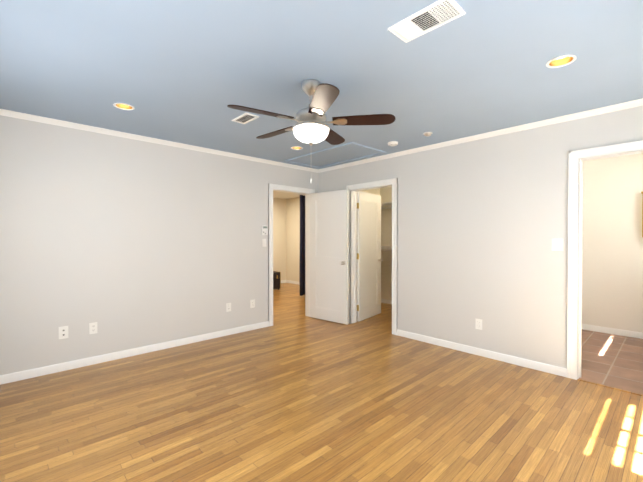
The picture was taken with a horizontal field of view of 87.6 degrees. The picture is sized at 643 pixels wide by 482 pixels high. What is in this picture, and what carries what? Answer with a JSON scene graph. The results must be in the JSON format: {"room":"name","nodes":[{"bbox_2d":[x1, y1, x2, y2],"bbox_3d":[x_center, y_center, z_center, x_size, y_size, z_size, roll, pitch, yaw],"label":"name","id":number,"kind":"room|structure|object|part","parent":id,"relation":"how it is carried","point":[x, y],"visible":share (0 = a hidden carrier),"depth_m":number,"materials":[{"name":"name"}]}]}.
{"room":"empty bedroom","nodes":[
{"label":"empty bedroom","id":0,"kind":"room"},
{"bbox_2d":[0,115,317,374],"bbox_3d":[-1.683,-0.024,4.170,4.370,2.580,0.120,0,1,-43],"label":"wall","id":1,"kind":"structure","parent":0,"point":[125,243],"depth_m":3.62,"materials":[{"name":"paint"}]},
{"bbox_2d":[59,326,67,338],"bbox_3d":[-2.533,0.899,3.290,0.076,0.120,0.008,0,1,-43],"label":"electrical outlet","id":2,"kind":"object","parent":1,"relation":"attached to","point":[63,332],"visible":1,"depth_m":3.29,"materials":[{"name":"white plastic"}]},
{"bbox_2d":[89,322,96,333],"bbox_3d":[-2.354,0.900,3.458,0.070,0.114,0.008,0,1,-43],"label":"electrical outlet","id":3,"kind":"object","parent":1,"relation":"attached to","point":[92,328],"visible":1,"depth_m":3.46,"materials":[{"name":"white plastic"}]},
{"bbox_2d":[0,321,268,384],"bbox_3d":[-1.948,1.230,3.839,3.215,0.078,0.014,0,1,-43],"label":"baseboard","id":4,"kind":"structure","parent":1,"relation":"attached to","point":[79,363],"depth_m":3.61,"materials":[{"name":"white wood"}]},
{"bbox_2d":[0,109,317,172],"bbox_3d":[-1.580,-1.151,4.146,4.140,0.046,0.042,0,1,-43],"label":"crown molding","id":5,"kind":"structure","parent":1,"relation":"attached to","point":[3,112],"depth_m":3.69,"materials":[{"name":"white wood"}]},
{"bbox_2d":[226,303,230,311],"bbox_3d":[-1.246,0.891,4.503,0.070,0.114,0.008,0,1,-43],"label":"electrical outlet","id":6,"kind":"object","parent":1,"relation":"attached to","point":[228,307],"visible":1,"depth_m":4.50,"materials":[{"name":"white plastic"}]},
{"bbox_2d":[250,299,254,307],"bbox_3d":[-0.977,0.890,4.757,0.070,0.114,0.008,0,1,-43],"label":"electrical outlet","id":7,"kind":"object","parent":1,"relation":"attached to","point":[252,303],"visible":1,"depth_m":4.75,"materials":[{"name":"white plastic"}]},
{"bbox_2d":[262,239,266,246],"bbox_3d":[-0.831,0.024,4.886,0.070,0.114,0.010,0,1,-43],"label":"hall light switch","id":8,"kind":"object","parent":1,"relation":"attached to","point":[264,243],"visible":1,"depth_m":4.88,"materials":[{"name":"white plastic"}]},
{"bbox_2d":[262,225,267,234],"bbox_3d":[-0.826,-0.156,4.878,0.096,0.140,0.024,0,1,-43],"label":"keypad","id":9,"kind":"object","parent":1,"relation":"attached to","point":[264,229],"visible":1,"depth_m":4.86,"materials":[{"name":"white plastic"}]},
{"bbox_2d":[268,183,314,325],"bbox_3d":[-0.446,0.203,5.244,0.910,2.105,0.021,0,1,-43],"label":"door frame","id":10,"kind":"structure","parent":1,"relation":"attached to","point":[270,186],"depth_m":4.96,"materials":[{"name":"white wood"}]},
{"bbox_2d":[310,189,348,324],"bbox_3d":[0.108,0.237,5.242,0.754,2.014,0.169,0,1,41],"label":"hall door","id":11,"kind":"structure","parent":1,"relation":"in","point":[329,255],"depth_m":5.21,"materials":[{"name":"white wood"}]},
{"bbox_2d":[273,198,285,279],"bbox_3d":[-2.578,-0.063,8.413,4.390,2.580,0.120,0,1,-43],"label":"wall","id":12,"kind":"structure","parent":0,"point":[279,205],"depth_m":9.63,"materials":[{"name":"paint"}]},
{"bbox_2d":[294,193,304,295],"bbox_3d":[-0.172,-0.001,7.684,1.150,2.410,0.088,0,1,-43],"label":"door","id":13,"kind":"structure","parent":0,"point":[302,250],"depth_m":7.41,"materials":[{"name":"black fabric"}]},
{"bbox_2d":[0,283,642,481],"bbox_3d":[-0.525,1.312,4.609,6.640,0.100,8.490,0,1,-43],"label":"floor","id":14,"kind":"structure","parent":0,"point":[293,393],"depth_m":2.45,"materials":[{"name":"brown wood"}]},
{"bbox_2d":[273,271,280,289],"bbox_3d":[-1.351,1.001,8.411,0.492,0.452,0.436,0,1,-43],"label":"trunk","id":15,"kind":"object","parent":14,"relation":"on","point":[276,279],"visible":0.23,"depth_m":8.35,"materials":[{"name":"black metal"}]},
{"bbox_2d":[577,379,642,395],"bbox_3d":[2.619,1.275,2.810,0.035,0.007,0.760,0,1,-43],"label":"trim","id":16,"kind":"structure","parent":14,"relation":"on","point":[635,393],"depth_m":2.91,"materials":[{"name":"brown wood"}]},
{"bbox_2d":[579,329,642,393],"bbox_3d":[3.253,1.278,3.704,2.145,0.024,1.550,0,1,-43],"label":"floor","id":17,"kind":"structure","parent":14,"relation":"on","point":[613,360],"depth_m":3.55,"materials":[{"name":"brown tile"}]},
{"bbox_2d":[0,0,642,198],"bbox_3d":[-0.525,-1.248,4.585,6.500,0.140,8.350,0,1,-43],"label":"ceiling","id":18,"kind":"structure","parent":0,"point":[184,71],"depth_m":2.21,"materials":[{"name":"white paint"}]},
{"bbox_2d":[113,103,134,109],"bbox_3d":[-1.706,-1.206,2.894,0.160,0.098,0.160,0,1,-43],"label":"recessed light","id":19,"kind":"object","parent":18,"relation":"in","point":[123,106],"visible":0.31,"depth_m":2.93,"materials":[{"name":"white plastic"}]},
{"bbox_2d":[231,113,258,123],"bbox_3d":[-0.725,-1.161,3.181,0.140,0.010,0.270,0,1,-43],"label":"ceiling vent","id":20,"kind":"object","parent":18,"relation":"in","point":[244,118],"visible":0.96,"depth_m":3.17,"materials":[{"name":"white plastic"}]},
{"bbox_2d":[291,146,302,149],"bbox_3d":[-0.312,-1.218,4.229,0.160,0.098,0.160,0,1,-43],"label":"recessed light","id":21,"kind":"object","parent":18,"relation":"in","point":[296,148],"visible":0.52,"depth_m":4.28,"materials":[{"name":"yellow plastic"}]},
{"bbox_2d":[227,79,395,182],"bbox_3d":[-0.114,-0.792,2.486,1.166,0.735,1.143,0,1,-43],"label":"fan","id":22,"kind":"object","parent":18,"relation":"hanging from","point":[311,127],"visible":1,"depth_m":2.39,"materials":[{"name":"brown wood"}]},
{"bbox_3d":[-0.077,-0.777,2.469,0.268,0.103,0.268,0,1,-43],"label":"glass","id":23,"kind":"part","parent":22,"relation":"part of","materials":[{"name":"white glass"}]},
{"bbox_2d":[284,142,386,168],"bbox_3d":[0.157,-1.170,4.680,0.700,0.018,1.330,0,1,-43],"label":"ceiling hatch","id":24,"kind":"object","parent":18,"relation":"attached to","point":[343,153],"visible":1,"depth_m":4.60,"materials":[{"name":"white paint"}]},
{"bbox_2d":[388,141,397,145],"bbox_3d":[0.852,-1.155,3.994,0.124,0.036,0.124,0,1,-43],"label":"smoke detector","id":25,"kind":"object","parent":18,"relation":"attached to","point":[392,143],"visible":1,"depth_m":3.95,"materials":[{"name":"white plastic"}]},
{"bbox_2d":[388,0,465,42],"bbox_3d":[0.542,-1.147,1.750,0.180,0.010,0.345,0,1,-43],"label":"ceiling vent","id":26,"kind":"object","parent":18,"relation":"in","point":[431,17],"visible":1,"depth_m":1.74,"materials":[{"name":"white plastic"}]},
{"bbox_2d":[423,132,432,136],"bbox_3d":[1.152,-1.152,3.632,0.100,0.035,0.100,0,1,-43],"label":"detector","id":27,"kind":"object","parent":18,"relation":"attached to","point":[427,134],"visible":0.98,"depth_m":3.61,"materials":[{"name":"white plastic"}]},
{"bbox_2d":[546,55,575,67],"bbox_3d":[1.541,-1.199,2.156,0.160,0.098,0.160,0,1,-43],"label":"recessed light","id":28,"kind":"object","parent":18,"relation":"in","point":[561,61],"visible":0.44,"depth_m":2.19,"materials":[{"name":"white plastic"}]},
{"bbox_2d":[361,188,379,195],"bbox_3d":[0.732,-0.045,6.449,2.270,2.580,0.120,0,1,-43],"label":"wall","id":29,"kind":"structure","parent":0,"point":[374,191],"depth_m":6.64,"materials":[{"name":"paint"}]},
{"bbox_2d":[380,187,391,299],"bbox_3d":[2.182,-0.039,5.823,0.120,2.580,2.780,0,1,-43],"label":"wall","id":30,"kind":"structure","parent":0,"point":[386,240],"depth_m":6.68,"materials":[{"name":"paint"}]},
{"bbox_2d":[381,202,391,250],"bbox_3d":[1.595,-0.166,6.106,0.336,1.108,1.538,0,1,-43],"label":"closet shelf","id":31,"kind":"object","parent":30,"relation":"attached to","point":[386,205],"depth_m":6.40,"materials":[{"name":"white wood"}]},
{"bbox_2d":[381,299,391,303],"bbox_3d":[2.133,1.212,5.788,0.014,0.078,2.780,0,1,-43],"label":"baseboard","id":32,"kind":"structure","parent":30,"relation":"attached to","point":[382,300],"depth_m":6.67,"materials":[{"name":"white wood"}]},
{"bbox_2d":[286,153,642,332],"bbox_3d":[1.853,-0.048,6.826,0.120,2.580,8.270,0,1,-43],"label":"wall","id":33,"kind":"structure","parent":0,"point":[612,267],"depth_m":4.55,"materials":[{"name":"paint"}]},
{"bbox_2d":[286,280,299,284],"bbox_3d":[0.206,1.188,8.486,0.014,0.078,3.550,0,1,-43],"label":"baseboard","id":34,"kind":"structure","parent":33,"relation":"attached to","point":[287,281],"depth_m":9.57,"materials":[{"name":"white wood"}]},
{"bbox_2d":[582,324,642,338],"bbox_3d":[4.038,1.220,4.424,0.014,0.078,1.520,0,1,-43],"label":"baseboard","id":35,"kind":"structure","parent":33,"relation":"attached to","point":[627,333],"depth_m":4.52,"materials":[{"name":"white wood"}]},
{"bbox_2d":[641,192,642,236],"bbox_3d":[4.233,-0.333,4.099,0.154,0.578,0.464,0,1,-43],"label":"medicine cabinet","id":36,"kind":"object","parent":33,"relation":"attached to","point":[642,216],"visible":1,"depth_m":4.22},
{"bbox_2d":[318,106,642,368],"bbox_3d":[1.593,-0.022,3.969,0.120,2.580,4.670,0,1,-43],"label":"wall","id":37,"kind":"structure","parent":0,"point":[482,224],"depth_m":3.62,"materials":[{"name":"paint"}]},
{"bbox_2d":[357,191,382,321],"bbox_3d":[0.787,0.235,5.471,0.169,2.014,0.749,0,1,37],"label":"closet door","id":38,"kind":"structure","parent":37,"relation":"in","point":[369,260],"depth_m":5.42,"materials":[{"name":"white wood"}]},
{"bbox_2d":[346,178,397,334],"bbox_3d":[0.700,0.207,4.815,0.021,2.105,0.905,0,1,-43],"label":"door frame","id":39,"kind":"structure","parent":37,"relation":"attached to","point":[394,182],"depth_m":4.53,"materials":[{"name":"white wood"}]},
{"bbox_2d":[475,319,481,329],"bbox_3d":[1.747,0.925,3.722,0.008,0.114,0.070,0,1,-43],"label":"electrical outlet","id":40,"kind":"object","parent":37,"relation":"attached to","point":[478,324],"visible":1,"depth_m":3.72,"materials":[{"name":"white plastic"}]},
{"bbox_2d":[318,98,642,172],"bbox_3d":[1.493,-1.149,3.947,0.042,0.046,4.550,0,1,-43],"label":"crown molding","id":41,"kind":"structure","parent":37,"relation":"attached to","point":[555,120],"depth_m":3.48,"materials":[{"name":"white wood"}]},
{"bbox_2d":[397,329,566,376],"bbox_3d":[1.657,1.230,3.816,0.014,0.078,1.875,0,1,-43],"label":"baseboard","id":42,"kind":"structure","parent":37,"relation":"attached to","point":[556,370],"depth_m":3.64,"materials":[{"name":"white wood"}]},
{"bbox_2d":[552,239,562,250],"bbox_3d":[2.243,0.035,3.187,0.010,0.114,0.090,0,1,-43],"label":"bathroom light switch","id":43,"kind":"object","parent":37,"relation":"attached to","point":[557,244],"visible":1,"depth_m":3.19,"materials":[{"name":"white plastic"}]},
{"bbox_2d":[567,140,642,379],"bbox_3d":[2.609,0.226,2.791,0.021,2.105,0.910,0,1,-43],"label":"door frame","id":44,"kind":"structure","parent":37,"relation":"attached to","point":[573,219],"depth_m":3.09,"materials":[{"name":"white wood"}]}
]}

